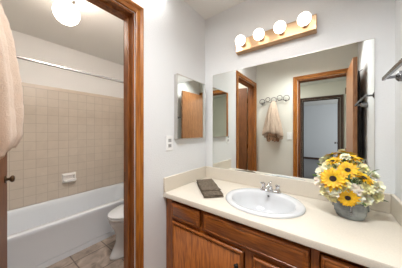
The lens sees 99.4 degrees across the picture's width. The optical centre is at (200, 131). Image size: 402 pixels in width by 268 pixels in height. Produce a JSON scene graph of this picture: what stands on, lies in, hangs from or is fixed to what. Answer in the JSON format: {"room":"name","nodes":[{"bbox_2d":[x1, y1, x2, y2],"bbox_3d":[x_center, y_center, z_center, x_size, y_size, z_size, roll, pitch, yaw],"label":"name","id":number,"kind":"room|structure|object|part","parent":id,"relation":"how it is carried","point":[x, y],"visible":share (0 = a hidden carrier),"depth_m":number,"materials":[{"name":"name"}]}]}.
{"room":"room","nodes":[
{"label":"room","id":0,"kind":"room"},
{"bbox_2d":[11,30,123,97],"bbox_3d":[-1.861,0.062,2.368,0.100,2.410,1.806,0,0,37],"label":"wall","id":1,"kind":"structure","parent":0,"point":[27,46],"depth_m":2.31,"materials":[{"name":"white paint"}]},
{"bbox_2d":[7,82,123,210],"bbox_3d":[-1.847,0.200,2.295,0.009,1.535,1.706,0,0,37],"label":"wall tile","id":2,"kind":"structure","parent":1,"relation":"attached to","point":[64,132],"depth_m":2.29,"materials":[{"name":"beige tile"}]},
{"bbox_2d":[62,172,76,182],"bbox_3d":[-1.777,0.634,2.309,0.085,0.126,0.156,0,0,37],"label":"soap dish","id":3,"kind":"object","parent":2,"relation":"attached to","point":[66,177],"visible":1,"depth_m":2.31,"materials":[{"name":"white ceramic"}]},
{"bbox_2d":[63,178,76,182],"bbox_3d":[-1.776,0.665,2.308,0.083,0.026,0.144,0,0,37],"label":"tray","id":4,"kind":"object","parent":3,"relation":"on","point":[65,180],"depth_m":2.30,"materials":[{"name":"white ceramic"}]},
{"bbox_2d":[21,82,123,100],"bbox_3d":[-1.845,-0.546,2.287,0.004,0.040,1.697,0,0,37],"label":"trim","id":5,"kind":"structure","parent":1,"relation":"attached to","point":[22,83],"depth_m":2.32,"materials":[{"name":"tile"}]},
{"bbox_2d":[46,234,123,267],"bbox_3d":[-0.588,1.307,1.347,3.361,0.080,1.916,0,0,37],"label":"floor","id":6,"kind":"structure","parent":0,"point":[97,255],"depth_m":1.68,"materials":[{"name":"tile"}]},
{"bbox_2d":[7,182,123,267],"bbox_3d":[-1.545,1.075,2.063,0.751,0.385,1.693,0,0,37],"label":"bathtub","id":7,"kind":"object","parent":6,"relation":"on","point":[43,234],"visible":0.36,"depth_m":1.85,"materials":[{"name":"white ceramic"}]},
{"bbox_2d":[107,204,123,260],"bbox_3d":[-0.667,0.889,1.977,0.460,0.755,0.785,0,0,37],"label":"toilet","id":8,"kind":"object","parent":6,"relation":"on","point":[115,216],"visible":0.26,"depth_m":1.70,"materials":[{"name":"white ceramic"}]},
{"bbox_3d":[-0.738,0.843,1.883,0.372,0.022,0.548,0,0,37],"label":"lid","id":9,"kind":"part","parent":8,"relation":"part of","materials":[{"name":"white ceramic"}]},
{"bbox_3d":[-0.740,0.869,1.879,0.372,0.019,0.536,0,0,37],"label":"seat","id":10,"kind":"part","parent":8,"relation":"part of","materials":[{"name":"white ceramic"}]},
{"bbox_3d":[-0.681,1.073,1.959,0.364,0.388,0.718,0,0,37],"label":"bowl","id":11,"kind":"part","parent":8,"relation":"part of","materials":[{"name":"white ceramic"}]},
{"bbox_2d":[166,198,367,267],"bbox_3d":[0.400,0.886,1.128,1.312,0.761,0.572,0,0,37],"label":"vanity cabinet","id":12,"kind":"object","parent":6,"relation":"on","point":[195,238],"visible":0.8,"depth_m":1.02,"materials":[{"name":"brown wood"}]},
{"bbox_3d":[-0.114,0.584,1.195,0.262,0.110,0.020,0,0,37],"label":"drawer","id":13,"kind":"part","parent":12,"relation":"part of","materials":[{"name":"brown wood"}]},
{"bbox_3d":[0.008,0.898,1.104,0.557,0.467,0.019,0,0,37],"label":"door","id":14,"kind":"part","parent":12,"relation":"part of","materials":[{"name":"brown wood"}]},
{"bbox_3d":[0.264,0.653,0.939,1.185,0.032,0.018,0,0,37],"label":"rail","id":15,"kind":"part","parent":12,"relation":"part of","materials":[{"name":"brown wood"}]},
{"bbox_3d":[0.499,0.898,0.737,0.557,0.467,0.019,0,0,37],"label":"door","id":16,"kind":"part","parent":12,"relation":"part of","materials":[{"name":"brown wood"}]},
{"bbox_2d":[163,166,401,267],"bbox_3d":[0.404,0.430,1.134,1.314,0.147,0.558,0,0,37],"label":"countertop","id":17,"kind":"structure","parent":12,"relation":"on","point":[375,241],"depth_m":0.90,"materials":[{"name":"laminate"}]},
{"bbox_2d":[196,179,223,197],"bbox_3d":[0.060,0.448,1.366,0.148,0.036,0.365,0,0,-10],"label":"folded cloth","id":18,"kind":"object","parent":17,"relation":"on","point":[208,188],"visible":1,"depth_m":1.28,"materials":[{"name":"brown fabric"}]},
{"bbox_2d":[226,188,305,218],"bbox_3d":[0.408,0.529,1.136,0.496,0.154,0.446,0,0,37],"label":"sink","id":19,"kind":"object","parent":17,"relation":"in","point":[254,201],"visible":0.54,"depth_m":1.20,"materials":[{"name":"white ceramic"}]},
{"bbox_2d":[260,181,280,193],"bbox_3d":[0.495,0.414,1.245,0.150,0.076,0.137,0,0,37],"label":"faucet","id":20,"kind":"object","parent":17,"relation":"on","point":[268,188],"visible":1,"depth_m":1.25,"materials":[{"name":"silver metal"}]},
{"bbox_3d":[0.478,0.414,1.307,0.040,0.056,0.051,0,0,37],"label":"handle","id":21,"kind":"part","parent":20,"relation":"part of","materials":[{"name":"silver metal"}]},
{"bbox_3d":[0.493,0.412,1.242,0.034,0.062,0.130,0,0,37],"label":"spout","id":22,"kind":"part","parent":20,"relation":"part of","materials":[{"name":"silver metal"}]},
{"bbox_3d":[0.522,0.444,1.281,0.150,0.017,0.048,0,0,37],"label":"plate","id":23,"kind":"part","parent":20,"relation":"part of","materials":[{"name":"silver metal"}]},
{"bbox_3d":[0.559,0.414,1.246,0.040,0.056,0.051,0,0,37],"label":"handle","id":24,"kind":"part","parent":20,"relation":"part of","materials":[{"name":"silver metal"}]},
{"bbox_2d":[332,201,369,220],"bbox_3d":[0.815,0.420,0.933,0.134,0.092,0.139,0,0,-16],"label":"pail","id":25,"kind":"object","parent":17,"relation":"on","point":[358,212],"visible":0.71,"depth_m":0.88,"materials":[{"name":"silver metal"}]},
{"bbox_2d":[315,166,327,176],"bbox_3d":[0.713,0.324,0.949,0.133,0.247,0.059,0,0,30],"label":"blossom","id":26,"kind":"object","parent":25,"relation":"in","point":[320,169],"visible":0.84,"depth_m":0.97,"materials":[{"name":"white plant"}]},
{"bbox_2d":[319,187,328,197],"bbox_3d":[0.718,0.368,0.931,0.122,0.159,0.065,0,0,24],"label":"blossom","id":27,"kind":"object","parent":25,"relation":"in","point":[322,190],"visible":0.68,"depth_m":0.94,"materials":[{"name":"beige plant"}]},
{"bbox_2d":[314,176,336,200],"bbox_3d":[0.705,0.348,0.938,0.142,0.199,0.059,0,0,21],"label":"blossom","id":28,"kind":"object","parent":25,"relation":"in","point":[317,181],"visible":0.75,"depth_m":0.95,"materials":[{"name":"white plant"}]},
{"bbox_2d":[322,161,333,169],"bbox_3d":[0.750,0.311,0.973,0.108,0.274,0.052,0,0,37],"label":"blossom","id":29,"kind":"object","parent":25,"relation":"in","point":[324,164],"visible":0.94,"depth_m":0.98,"materials":[{"name":"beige plant"}]},
{"bbox_2d":[326,195,338,202],"bbox_3d":[0.733,0.384,0.912,0.106,0.128,0.056,0,0,10],"label":"blossom","id":30,"kind":"object","parent":25,"relation":"in","point":[330,198],"visible":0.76,"depth_m":0.90,"materials":[{"name":"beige plant"}]},
{"bbox_2d":[325,187,340,196],"bbox_3d":[0.728,0.363,0.897,0.119,0.170,0.062,0,0,2],"label":"blossom","id":31,"kind":"object","parent":25,"relation":"in","point":[334,192],"visible":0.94,"depth_m":0.89,"materials":[{"name":"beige plant"}]},
{"bbox_2d":[319,167,348,191],"bbox_3d":[0.711,0.321,0.915,0.129,0.253,0.109,0,0,37],"label":"sunflower","id":32,"kind":"object","parent":25,"relation":"in","point":[332,178],"visible":1,"depth_m":0.89,"materials":[{"name":"yellow plant"}]},
{"bbox_2d":[329,176,336,181],"bbox_3d":[0.697,0.252,0.900,0.032,0.030,0.023,0,0,37],"label":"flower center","id":33,"kind":"object","parent":32,"relation":"on","point":[331,178],"depth_m":0.90,"materials":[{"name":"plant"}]},
{"bbox_2d":[326,157,341,168],"bbox_3d":[0.766,0.300,0.988,0.089,0.295,0.091,0,0,9],"label":"sunflower","id":34,"kind":"object","parent":25,"relation":"in","point":[332,160],"visible":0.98,"depth_m":0.98,"materials":[{"name":"yellow plant"}]},
{"bbox_2d":[340,153,350,178],"bbox_3d":[0.821,0.287,0.969,0.051,0.321,0.052,0,0,37],"label":"blossom","id":35,"kind":"object","parent":25,"relation":"in","point":[346,156],"visible":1,"depth_m":0.96,"materials":[{"name":"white plant"}]},
{"bbox_2d":[339,182,352,191],"bbox_3d":[0.758,0.347,0.882,0.091,0.201,0.067,0,0,-8],"label":"blossom","id":36,"kind":"object","parent":25,"relation":"in","point":[349,184],"visible":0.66,"depth_m":0.86,"materials":[{"name":"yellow plant"}]},
{"bbox_2d":[337,161,360,179],"bbox_3d":[0.789,0.306,0.912,0.100,0.282,0.070,0,0,37],"label":"sunflower","id":37,"kind":"object","parent":25,"relation":"in","point":[348,168],"visible":0.91,"depth_m":0.91,"materials":[{"name":"yellow plant"}]},
{"bbox_2d":[338,189,360,206],"bbox_3d":[0.762,0.367,0.867,0.100,0.162,0.078,0,0,-17],"label":"sunflower","id":38,"kind":"object","parent":25,"relation":"in","point":[348,198],"visible":1,"depth_m":0.86,"materials":[{"name":"yellow plant"}]},
{"bbox_2d":[312,162,387,205],"bbox_3d":[0.772,0.287,0.884,0.316,0.262,0.131,0,0,26],"label":"sprig","id":39,"kind":"object","parent":25,"relation":"in","point":[314,175],"visible":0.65,"depth_m":0.88,"materials":[{"name":"green plant"}]},
{"bbox_2d":[347,155,361,181],"bbox_3d":[0.861,0.291,0.975,0.102,0.312,0.096,0,0,-24],"label":"sunflower","id":40,"kind":"object","parent":25,"relation":"in","point":[354,158],"visible":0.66,"depth_m":0.96,"materials":[{"name":"yellow plant"}]},
{"bbox_2d":[350,183,363,196],"bbox_3d":[0.774,0.355,0.877,0.063,0.184,0.083,0,0,1],"label":"blossom","id":41,"kind":"object","parent":25,"relation":"in","point":[357,189],"visible":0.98,"depth_m":0.85,"materials":[{"name":"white plant"}]},
{"bbox_2d":[356,193,365,203],"bbox_3d":[0.797,0.374,0.872,0.070,0.146,0.068,0,0,-32],"label":"blossom","id":42,"kind":"object","parent":25,"relation":"in","point":[362,198],"visible":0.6,"depth_m":0.85,"materials":[{"name":"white plant"}]},
{"bbox_2d":[356,163,369,184],"bbox_3d":[0.880,0.313,0.937,0.077,0.268,0.067,0,0,37],"label":"blossom","id":43,"kind":"object","parent":25,"relation":"in","point":[363,167],"visible":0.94,"depth_m":0.93,"materials":[{"name":"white plant"}]},
{"bbox_2d":[356,171,375,185],"bbox_3d":[0.846,0.328,0.884,0.086,0.239,0.095,0,0,37],"label":"sunflower","id":44,"kind":"object","parent":25,"relation":"in","point":[363,177],"visible":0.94,"depth_m":0.88,"materials":[{"name":"yellow plant"}]},
{"bbox_2d":[358,182,376,194],"bbox_3d":[0.837,0.353,0.869,0.086,0.189,0.061,0,0,37],"label":"blossom","id":45,"kind":"object","parent":25,"relation":"in","point":[368,189],"visible":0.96,"depth_m":0.85,"materials":[{"name":"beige plant"}]},
{"bbox_2d":[361,194,373,206],"bbox_3d":[0.840,0.381,0.876,0.081,0.133,0.055,0,0,37],"label":"blossom","id":46,"kind":"object","parent":25,"relation":"in","point":[369,200],"visible":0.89,"depth_m":0.86,"materials":[{"name":"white plant"}]},
{"bbox_2d":[366,171,380,179],"bbox_3d":[0.897,0.330,0.922,0.107,0.234,0.054,0,0,29],"label":"blossom","id":47,"kind":"object","parent":25,"relation":"in","point":[375,175],"visible":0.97,"depth_m":0.90,"materials":[{"name":"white plant"}]},
{"bbox_2d":[369,191,383,202],"bbox_3d":[0.872,0.368,0.882,0.108,0.159,0.061,0,0,37],"label":"blossom","id":48,"kind":"object","parent":25,"relation":"in","point":[378,197],"visible":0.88,"depth_m":0.85,"materials":[{"name":"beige plant"}]},
{"bbox_2d":[370,179,385,193],"bbox_3d":[0.871,0.349,0.875,0.112,0.198,0.066,0,0,37],"label":"blossom","id":49,"kind":"object","parent":25,"relation":"in","point":[380,187],"visible":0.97,"depth_m":0.85,"materials":[{"name":"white plant"}]},
{"bbox_3d":[0.617,0.584,0.649,0.263,0.110,0.020,0,0,37],"label":"drawer","id":50,"kind":"part","parent":12,"relation":"part of","materials":[{"name":"brown wood"}]},
{"bbox_2d":[0,0,245,64],"bbox_3d":[-0.588,-1.193,1.347,3.361,0.100,1.916,0,0,37],"label":"ceiling","id":51,"kind":"structure","parent":0,"point":[99,33],"depth_m":1.83,"materials":[{"name":"white paint"}]},
{"bbox_2d":[52,0,79,25],"bbox_3d":[-1.091,-1.007,1.384,0.176,0.271,0.176,0,0,37],"label":"globe light","id":52,"kind":"object","parent":51,"relation":"attached to","point":[64,11],"visible":1,"depth_m":1.34,"materials":[{"name":"white glass"}]},
{"bbox_2d":[114,0,204,267],"bbox_3d":[-0.395,0.062,1.209,0.055,2.410,1.706,0,0,37],"label":"wall","id":53,"kind":"structure","parent":0,"point":[174,32],"depth_m":1.30,"materials":[{"name":"white paint"}]},
{"bbox_2d":[86,0,134,267],"bbox_3d":[-0.676,0.249,0.879,0.114,2.037,0.662,0,0,37],"label":"trim","id":54,"kind":"structure","parent":53,"relation":"attached to","point":[112,7],"depth_m":1.12,"materials":[{"name":"brown wood"}]},
{"bbox_2d":[115,0,143,267],"bbox_3d":[-0.625,0.220,0.841,0.018,2.095,0.782,0,0,37],"label":"trim","id":55,"kind":"structure","parent":53,"relation":"attached to","point":[138,10],"depth_m":1.13,"materials":[{"name":"brown wood"}]},
{"bbox_3d":[-0.625,-0.800,0.841,0.018,0.055,0.782,0,0,37],"label":"head casing","id":56,"kind":"part","parent":55,"relation":"part of","materials":[{"name":"brown wood"}]},
{"bbox_2d":[166,136,172,150],"bbox_3d":[-0.249,0.095,1.351,0.009,0.116,0.072,0,0,37],"label":"wall outlet","id":57,"kind":"object","parent":53,"relation":"attached to","point":[169,139],"visible":1,"depth_m":1.34,"materials":[{"name":"white plastic"}]},
{"bbox_2d":[174,73,204,139],"bbox_3d":[-0.088,-0.199,1.543,0.035,0.536,0.397,0,0,37],"label":"medicine cabinet","id":58,"kind":"object","parent":53,"relation":"attached to","point":[189,94],"visible":1,"depth_m":1.49,"materials":[{"name":"silver metal"}]},
{"bbox_2d":[205,0,394,193],"bbox_3d":[0.642,0.062,1.368,1.416,2.410,0.100,0,0,37],"label":"wall","id":59,"kind":"structure","parent":0,"point":[339,22],"depth_m":1.18,"materials":[{"name":"white paint"}]},
{"bbox_2d":[235,12,316,54],"bbox_3d":[0.524,-0.737,1.297,0.588,0.116,0.152,0,0,37],"label":"vanity light","id":60,"kind":"object","parent":59,"relation":"attached to","point":[306,23],"visible":1,"depth_m":1.27,"materials":[{"name":"brown wood"}]},
{"bbox_3d":[0.324,-0.745,1.403,0.082,0.082,0.082,0,0,37],"label":"bulb","id":61,"kind":"part","parent":60,"relation":"part of","materials":[{"name":"white glass"}]},
{"bbox_3d":[0.445,-0.745,1.313,0.082,0.082,0.082,0,0,37],"label":"bulb","id":62,"kind":"part","parent":60,"relation":"part of","materials":[{"name":"white glass"}]},
{"bbox_3d":[0.565,-0.745,1.223,0.082,0.082,0.082,0,0,37],"label":"bulb","id":63,"kind":"part","parent":60,"relation":"part of","materials":[{"name":"white glass"}]},
{"bbox_3d":[0.686,-0.745,1.133,0.082,0.082,0.082,0,0,37],"label":"bulb","id":64,"kind":"part","parent":60,"relation":"part of","materials":[{"name":"white glass"}]},
{"bbox_2d":[213,38,374,183],"bbox_3d":[0.574,-0.098,1.351,1.140,0.908,0.006,0,0,37],"label":"wall mirror","id":65,"kind":"object","parent":59,"relation":"attached to","point":[286,117],"visible":0.88,"depth_m":1.25,"materials":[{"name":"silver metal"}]},
{"bbox_2d":[206,166,390,213],"bbox_3d":[0.566,0.412,1.350,1.276,0.110,0.018,0,0,37],"label":"backsplash","id":66,"kind":"structure","parent":59,"relation":"attached to","point":[287,185],"depth_m":1.30,"materials":[{"name":"laminate"}]},
{"bbox_2d":[395,0,401,200],"bbox_3d":[0.642,0.062,0.269,0.100,2.410,1.661,0,0,37],"label":"wall","id":67,"kind":"structure","parent":0,"point":[398,3],"depth_m":0.92,"materials":[{"name":"white paint"}]},
{"bbox_2d":[382,58,401,81],"bbox_3d":[0.729,-0.251,0.549,0.094,0.052,0.635,0,0,37],"label":"towel bar","id":68,"kind":"object","parent":67,"relation":"attached to","point":[398,76],"visible":1,"depth_m":0.76,"materials":[{"name":"silver metal"}]},
{"bbox_3d":[-1.112,0.062,0.646,3.361,2.410,0.055,0,0,37],"label":"wall","id":69,"kind":"structure","parent":0,"visible":0},
{"bbox_3d":[-0.619,-0.506,0.363,0.464,0.137,0.081,0,0,37],"label":"hook rail","id":70,"kind":"object","parent":69,"relation":"attached to","visible":0},
{"bbox_2d":[0,2,23,158],"bbox_3d":[-0.582,-0.156,0.416,0.321,0.659,0.203,0,0,37],"label":"hanging towel","id":71,"kind":"object","parent":70,"relation":"hanging from","point":[11,91],"visible":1,"depth_m":0.43,"materials":[{"name":"beige fabric"}]},
{"bbox_3d":[-0.571,0.062,2.468,1.845,2.410,0.100,0,0,37],"label":"wall","id":72,"kind":"structure","parent":0,"visible":0},
{"bbox_2d":[16,55,123,82],"bbox_3d":[-1.257,-0.630,1.854,0.064,0.064,1.705,0,0,37],"label":"shower rod","id":73,"kind":"object","parent":72,"relation":"attached to","point":[17,56],"visible":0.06,"depth_m":1.70,"materials":[{"name":"grey metal"}]},
{"bbox_3d":[-0.439,0.062,1.242,0.055,2.410,1.706,0,0,37],"label":"wall","id":74,"kind":"structure","parent":0,"visible":0},
{"bbox_2d":[0,152,14,267],"bbox_3d":[-1.121,0.251,0.893,0.122,2.008,0.613,0,0,-39],"label":"door","id":75,"kind":"structure","parent":74,"relation":"in","point":[3,162],"depth_m":1.07,"materials":[{"name":"brown wood"}]},
{"bbox_3d":[-1.244,0.312,1.110,0.044,0.052,0.052,0,0,-39],"label":"knob","id":76,"kind":"part","parent":75,"relation":"part of","materials":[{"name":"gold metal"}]}
]}

